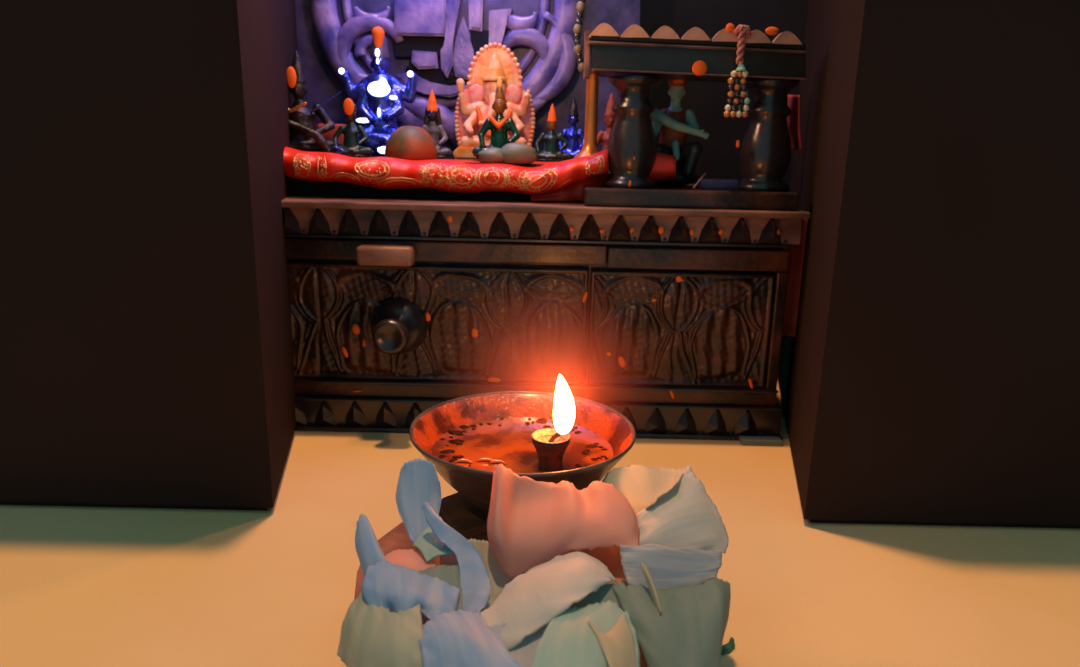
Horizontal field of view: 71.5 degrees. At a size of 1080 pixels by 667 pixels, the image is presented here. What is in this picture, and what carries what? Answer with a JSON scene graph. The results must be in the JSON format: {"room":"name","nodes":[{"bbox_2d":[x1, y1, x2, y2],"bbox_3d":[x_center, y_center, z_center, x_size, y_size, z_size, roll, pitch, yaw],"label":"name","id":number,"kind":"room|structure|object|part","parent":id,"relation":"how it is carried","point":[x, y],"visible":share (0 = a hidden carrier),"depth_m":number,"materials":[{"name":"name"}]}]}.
{"room":"prayer room","nodes":[
{"label":"prayer room","id":0,"kind":"room"},
{"bbox_2d":[0,0,1079,528],"bbox_3d":[0.003,-0.114,0.536,2.000,0.360,0.345,1,14,0],"label":"wall","id":1,"kind":"structure","parent":0,"point":[934,373],"depth_m":0.38,"materials":[{"name":"paint"}]},
{"bbox_2d":[778,336,791,416],"bbox_3d":[0.200,0.034,0.569,0.045,0.080,0.009,1,14,0],"label":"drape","id":2,"kind":"object","parent":1,"relation":"hanging from","point":[786,342],"visible":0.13,"depth_m":0.57,"materials":[{"name":"black fabric"}]},
{"bbox_2d":[787,95,801,149],"bbox_3d":[0.194,-0.162,0.576,0.017,0.042,0.009,1,14,0],"label":"drape","id":3,"kind":"object","parent":1,"relation":"hanging from","point":[793,120],"visible":0.66,"depth_m":0.57,"materials":[{"name":"red fabric"}]},
{"bbox_2d":[0,379,1079,666],"bbox_3d":[-0.002,0.106,0.439,2.400,0.020,1.200,1,14,0],"label":"floor","id":4,"kind":"structure","parent":0,"point":[80,586],"depth_m":0.36,"materials":[{"name":"beige fabric"}]},
{"bbox_2d":[354,492,646,666],"bbox_3d":[-0.007,0.113,0.314,0.142,0.028,0.187,1,14,0],"label":"wooden pedestal","id":5,"kind":"object","parent":4,"relation":"on","point":[456,511],"visible":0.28,"depth_m":0.35,"materials":[{"name":"brown wood"}]},
{"bbox_2d":[337,458,522,666],"bbox_3d":[-0.044,0.086,0.264,0.056,0.044,0.111,-3,15,-18],"label":"flower","id":6,"kind":"object","parent":5,"relation":"on","point":[452,594],"visible":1,"depth_m":0.26,"materials":[{"name":"blue plant"}]},
{"bbox_2d":[409,391,635,514],"bbox_3d":[-0.009,0.066,0.372,0.110,0.042,0.110,1,14,0],"label":"clay bowl","id":7,"kind":"object","parent":5,"relation":"on","point":[475,485],"visible":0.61,"depth_m":0.38,"materials":[{"name":"brown ceramic"}]},
{"bbox_2d":[432,417,612,472],"bbox_3d":[-0.009,0.057,0.370,0.089,0.004,0.089,1,14,0],"label":"oil","id":8,"kind":"object","parent":7,"relation":"in","point":[483,444],"visible":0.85,"depth_m":0.37,"materials":[{"name":"brown liquid"}]},
{"bbox_2d":[531,428,570,470],"bbox_3d":[0.005,0.062,0.351,0.018,0.032,0.018,1,14,0],"label":"cup","id":9,"kind":"object","parent":7,"relation":"in","point":[550,444],"depth_m":0.34,"materials":[{"name":"ceramic"}]},
{"bbox_2d":[531,375,574,470],"bbox_3d":[0.005,0.048,0.347,0.018,0.062,0.018,15,19,43],"label":"candle","id":10,"kind":"object","parent":7,"relation":"in","point":[550,444],"visible":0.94,"depth_m":0.34,"materials":[{"name":"wax"}]},
{"bbox_2d":[468,464,730,666],"bbox_3d":[0.020,0.085,0.278,0.108,0.044,0.118,1,14,0],"label":"flower","id":11,"kind":"object","parent":5,"relation":"on","point":[584,577],"visible":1,"depth_m":0.27,"materials":[{"name":"green plant"}]},
{"bbox_2d":[281,0,810,439],"bbox_3d":[-0.038,-0.150,0.549,0.431,0.423,0.194,1,14,0],"label":"altar","id":12,"kind":"object","parent":4,"relation":"on","point":[662,307],"visible":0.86,"depth_m":0.52,"materials":[{"name":"brown wood"}]},
{"bbox_2d":[287,50,341,152],"bbox_3d":[-0.177,-0.166,0.550,0.064,0.079,0.032,1,14,0],"label":"idol","id":13,"kind":"object","parent":12,"relation":"on","point":[305,135],"visible":0.52,"depth_m":0.55,"materials":[{"name":"metal"}]},
{"bbox_3d":[-0.177,-0.194,0.545,0.013,0.023,0.013,1,14,0],"label":"crown","id":14,"kind":"part","parent":13,"relation":"part of","materials":[{"name":"metal"}]},
{"bbox_2d":[317,124,346,144],"bbox_3d":[-0.160,-0.149,0.582,0.022,0.025,0.012,1,14,0],"label":"cushion","id":15,"kind":"object","parent":12,"relation":"on","point":[328,135],"visible":0.26,"depth_m":0.57,"materials":[{"name":"red fabric"}]},
{"bbox_2d":[330,98,372,156],"bbox_3d":[-0.138,-0.149,0.545,0.033,0.042,0.018,1,14,0],"label":"idol","id":16,"kind":"object","parent":12,"relation":"on","point":[351,147],"visible":0.91,"depth_m":0.54,"materials":[{"name":"ceramic"}]},
{"bbox_2d":[339,26,416,156],"bbox_3d":[-0.122,-0.182,0.571,0.058,0.095,0.030,1,14,0],"label":"idol","id":17,"kind":"object","parent":12,"relation":"on","point":[379,96],"visible":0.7,"depth_m":0.57,"materials":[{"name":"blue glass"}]},
{"bbox_2d":[356,118,368,122],"bbox_3d":[-0.133,-0.160,0.565,0.011,0.004,0.002,2,14,1],"label":"lamp","id":18,"kind":"object","parent":17,"relation":"attached to","point":[362,120],"depth_m":0.56,"materials":[{"name":"white"}]},
{"bbox_2d":[375,48,379,56],"bbox_3d":[-0.121,-0.209,0.558,0.004,0.006,0.002,1,14,0],"label":"lamp","id":19,"kind":"object","parent":17,"relation":"on","point":[377,50],"depth_m":0.56,"materials":[{"name":"white"}]},
{"bbox_2d":[368,78,389,96],"bbox_3d":[-0.120,-0.184,0.561,0.017,0.014,0.004,1,14,0],"label":"lamp","id":20,"kind":"object","parent":17,"relation":"on","point":[377,87],"depth_m":0.56,"materials":[{"name":"white"}]},
{"bbox_3d":[-0.121,-0.218,0.565,0.014,0.021,0.014,1,14,0],"label":"crown","id":21,"kind":"part","parent":17,"relation":"part of","materials":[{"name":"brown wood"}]},
{"bbox_2d":[378,147,384,153],"bbox_3d":[-0.119,-0.140,0.570,0.008,0.006,0.002,2,14,2],"label":"lamp","id":22,"kind":"object","parent":17,"relation":"attached to","point":[381,150],"depth_m":0.57,"materials":[{"name":"white"}]},
{"bbox_3d":[-0.098,-0.001,0.505,0.040,0.040,0.036,1,14,0],"label":"knob","id":23,"kind":"part","parent":12,"relation":"part of","materials":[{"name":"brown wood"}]},
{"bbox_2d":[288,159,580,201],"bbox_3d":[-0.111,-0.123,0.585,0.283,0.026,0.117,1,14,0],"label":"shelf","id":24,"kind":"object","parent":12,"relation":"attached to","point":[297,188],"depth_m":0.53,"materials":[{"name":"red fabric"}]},
{"bbox_2d":[422,90,450,158],"bbox_3d":[-0.081,-0.157,0.563,0.029,0.050,0.020,1,14,0],"label":"idol","id":25,"kind":"object","parent":12,"relation":"on","point":[432,125],"visible":0.55,"depth_m":0.56,"materials":[{"name":"metal"}]},
{"bbox_3d":[-0.081,-0.174,0.560,0.008,0.016,0.008,1,14,0],"label":"crown","id":26,"kind":"part","parent":25,"relation":"part of","materials":[{"name":"orange"}]},
{"bbox_2d":[424,107,441,125],"bbox_3d":[-0.081,-0.163,0.564,0.014,0.015,0.005,1,14,0],"label":"figurine head","id":27,"kind":"object","parent":25,"relation":"attached to","point":[432,117],"depth_m":0.56,"materials":[{"name":"metal"}]},
{"bbox_3d":[-0.102,-0.008,0.525,0.269,0.082,0.010,1,14,0],"label":"drawer","id":28,"kind":"part","parent":12,"relation":"part of","materials":[{"name":"brown wood"}]},
{"bbox_2d":[283,147,608,200],"bbox_3d":[-0.082,-0.113,0.526,0.260,0.037,0.046,1,14,0],"label":"altar cloth","id":29,"kind":"object","parent":12,"relation":"on","point":[565,180],"visible":0.96,"depth_m":0.51,"materials":[{"name":"red fabric"}]},
{"bbox_2d":[385,126,436,159],"bbox_3d":[-0.093,-0.138,0.543,0.038,0.025,0.038,1,14,0],"label":"round stone","id":30,"kind":"object","parent":29,"relation":"on","point":[406,142],"visible":0.89,"depth_m":0.53,"materials":[{"name":"stone"}]},
{"bbox_2d":[478,147,503,162],"bbox_3d":[-0.033,-0.125,0.527,0.022,0.011,0.015,1,14,0],"label":"pebble","id":31,"kind":"object","parent":29,"relation":"on","point":[489,155],"visible":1,"depth_m":0.52,"materials":[{"name":"grey stone"}]},
{"bbox_2d":[472,77,519,158],"bbox_3d":[-0.029,-0.153,0.538,0.038,0.058,0.023,1,14,0],"label":"figurine","id":32,"kind":"object","parent":29,"relation":"on","point":[499,126],"visible":0.75,"depth_m":0.54,"materials":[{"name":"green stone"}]},
{"bbox_3d":[-0.030,-0.150,0.533,0.013,0.009,0.004,1,14,0],"label":"sash","id":33,"kind":"part","parent":32,"relation":"part of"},
{"bbox_2d":[501,143,536,163],"bbox_3d":[-0.016,-0.127,0.527,0.029,0.014,0.015,1,14,0],"label":"pebble","id":34,"kind":"object","parent":29,"relation":"on","point":[513,153],"visible":1,"depth_m":0.52,"materials":[{"name":"grey stone"}]},
{"bbox_2d":[573,74,599,158],"bbox_3d":[0.036,-0.154,0.526,0.027,0.070,0.027,1,14,0],"label":"stand","id":35,"kind":"object","parent":29,"relation":"on","point":[590,146],"visible":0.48,"depth_m":0.52,"materials":[{"name":"gold metal"}]},
{"bbox_3d":[-0.104,-0.058,0.513,0.299,0.014,0.017,1,14,0],"label":"rail","id":36,"kind":"part","parent":12,"relation":"part of","materials":[{"name":"brown wood"}]},
{"bbox_3d":[-0.072,-0.241,0.609,0.017,0.065,0.016,1,14,0],"label":"relief post","id":37,"kind":"part","parent":12,"relation":"part of","materials":[{"name":"paint"}]},
{"bbox_3d":[-0.072,-0.220,0.629,0.319,0.176,0.006,1,14,0],"label":"panel","id":38,"kind":"part","parent":12,"relation":"part of","materials":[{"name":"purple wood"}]},
{"bbox_2d":[453,43,535,159],"bbox_3d":[-0.035,-0.179,0.578,0.064,0.087,0.032,1,14,0],"label":"idol","id":39,"kind":"object","parent":12,"relation":"on","point":[473,107],"visible":0.66,"depth_m":0.58,"materials":[{"name":"paint"}]},
{"bbox_3d":[-0.035,-0.203,0.571,0.019,0.021,0.019,1,14,0],"label":"crown","id":40,"kind":"part","parent":39,"relation":"part of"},
{"bbox_3d":[-0.044,0.040,0.538,0.423,0.010,0.016,1,14,0],"label":"rail","id":41,"kind":"part","parent":12,"relation":"part of","materials":[{"name":"brown wood"}]},
{"bbox_3d":[-0.043,0.058,0.540,0.427,0.022,0.026,1,14,0],"label":"moulding","id":42,"kind":"part","parent":12,"relation":"part of","materials":[{"name":"brown wood"}]},
{"bbox_3d":[-0.042,0.051,0.607,0.428,0.004,0.158,1,14,0],"label":"plate","id":43,"kind":"part","parent":12,"relation":"part of","materials":[{"name":"brown wood"}]},
{"bbox_3d":[-0.041,-0.073,0.505,0.429,0.019,0.029,1,14,0],"label":"cornice","id":44,"kind":"part","parent":12,"relation":"part of","materials":[{"name":"brown wood"}]},
{"bbox_2d":[535,103,571,161],"bbox_3d":[0.009,-0.145,0.545,0.031,0.042,0.016,1,14,0],"label":"idol","id":45,"kind":"object","parent":12,"relation":"on","point":[551,153],"visible":0.91,"depth_m":0.54,"materials":[{"name":"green ceramic"}]},
{"bbox_3d":[0.009,-0.160,0.543,0.007,0.013,0.007,1,14,0],"label":"crown","id":46,"kind":"part","parent":45,"relation":"part of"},
{"bbox_2d":[558,97,583,158],"bbox_3d":[0.026,-0.160,0.587,0.030,0.049,0.019,1,14,0],"label":"idol","id":47,"kind":"object","parent":12,"relation":"on","point":[572,134],"visible":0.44,"depth_m":0.59,"materials":[{"name":"ceramic"}]},
{"bbox_3d":[0.026,-0.177,0.585,0.008,0.015,0.008,1,14,0],"label":"crown","id":48,"kind":"part","parent":47,"relation":"part of","materials":[{"name":"metal"}]},
{"bbox_2d":[573,0,584,72],"bbox_3d":[0.027,-0.202,0.496,0.010,0.056,0.006,1,14,0],"label":"bead strand","id":49,"kind":"object","parent":12,"relation":"hanging from","point":[577,28],"visible":1,"depth_m":0.49,"materials":[{"name":"grey stone"}]},
{"bbox_2d":[597,93,614,169],"bbox_3d":[0.054,-0.156,0.578,0.035,0.058,0.022,1,14,0],"label":"figurine","id":50,"kind":"object","parent":12,"relation":"on","point":[602,136],"visible":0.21,"depth_m":0.58,"materials":[{"name":"red ceramic"}]},
{"bbox_3d":[0.055,-0.175,0.575,0.010,0.018,0.010,1,14,0],"label":"crown","id":51,"kind":"part","parent":50,"relation":"part of","materials":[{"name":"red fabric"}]},
{"bbox_2d":[649,152,675,181],"bbox_3d":[0.078,-0.114,0.514,0.033,0.023,0.008,1,14,0],"label":"cushion","id":52,"kind":"object","parent":12,"relation":"on","point":[664,168],"visible":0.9,"depth_m":0.51,"materials":[{"name":"red fabric"}]},
{"bbox_2d":[651,79,708,185],"bbox_3d":[0.097,-0.145,0.536,0.042,0.078,0.035,1,14,0],"label":"figurine","id":53,"kind":"object","parent":12,"relation":"on","point":[672,121],"visible":0.77,"depth_m":0.53,"materials":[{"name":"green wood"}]},
{"bbox_3d":[0.095,-0.116,0.546,0.040,0.016,0.031,1,14,0],"label":"seat","id":54,"kind":"part","parent":53,"relation":"part of","materials":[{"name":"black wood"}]},
{"bbox_3d":[0.097,-0.003,0.526,0.126,0.081,0.010,1,14,0],"label":"carved panel","id":55,"kind":"part","parent":12,"relation":"part of","materials":[{"name":"brown wood"}]},
{"bbox_3d":[0.100,-0.188,0.501,0.138,0.005,0.055,1,14,0],"label":"beam trim","id":56,"kind":"part","parent":12,"relation":"part of","materials":[{"name":"brown wood"}]},
{"bbox_3d":[0.107,-0.052,0.514,0.123,0.014,0.016,1,14,0],"label":"rail","id":57,"kind":"part","parent":12,"relation":"part of","materials":[{"name":"brown wood"}]},
{"bbox_3d":[0.102,-0.167,0.482,0.137,0.004,0.003,1,14,0],"label":"beam trim","id":58,"kind":"part","parent":12,"relation":"part of","materials":[{"name":"brown wood"}]},
{"bbox_2d":[693,173,705,188],"bbox_3d":[0.109,-0.104,0.512,0.001,0.010,0.019,11,17,34],"label":"incense stick","id":59,"kind":"object","parent":12,"relation":"on","point":[702,177],"visible":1,"depth_m":0.51,"materials":[{"name":"brown wood"}]},
{"bbox_2d":[696,178,738,189],"bbox_3d":[0.123,-0.104,0.520,0.026,0.006,0.019,1,14,0],"label":"box","id":60,"kind":"object","parent":12,"relation":"on","point":[705,183],"visible":0.96,"depth_m":0.51,"materials":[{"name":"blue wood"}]},
{"bbox_2d":[724,24,751,117],"bbox_3d":[0.127,-0.166,0.476,0.016,0.056,0.008,1,14,0],"label":"tassel","id":61,"kind":"object","parent":12,"relation":"hanging from","point":[740,71],"visible":1,"depth_m":0.48,"materials":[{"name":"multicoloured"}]},
{"bbox_3d":[0.127,-0.182,0.472,0.006,0.024,0.005,-6,16,-28],"label":"cord","id":62,"kind":"part","parent":61,"relation":"part of","materials":[{"name":"pink fabric"}]},
{"bbox_3d":[0.127,-0.182,0.472,0.006,0.024,0.005,-7,16,-29],"label":"cord","id":63,"kind":"part","parent":61,"relation":"part of","materials":[{"name":"pink fabric"}]},
{"bbox_2d":[782,219,807,336],"bbox_3d":[0.192,-0.040,0.535,0.037,0.089,0.009,1,14,0],"label":"drape","id":64,"kind":"object","parent":12,"relation":"hanging from","point":[796,255],"visible":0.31,"depth_m":0.54,"materials":[{"name":"red fabric"}]},
{"bbox_2d":[721,637,734,654],"bbox_3d":[0.077,0.129,0.309,0.004,0.002,0.013,13,18,39],"label":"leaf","id":65,"kind":"object","parent":4,"relation":"on","point":[727,648],"visible":0.83,"depth_m":0.31,"materials":[{"name":"green plant"}]},
{"bbox_2d":[739,436,781,445],"bbox_3d":[0.155,0.075,0.526,0.028,0.004,0.008,1,14,0],"label":"paper strip","id":66,"kind":"object","parent":4,"relation":"on","point":[744,440],"visible":1,"depth_m":0.52,"materials":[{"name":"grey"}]},
{"bbox_2d":[640,0,808,248],"bbox_3d":[0.006,-0.287,0.691,2.000,0.620,0.040,1,14,0],"label":"wall","id":67,"kind":"structure","parent":0,"point":[719,156],"depth_m":0.67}
]}

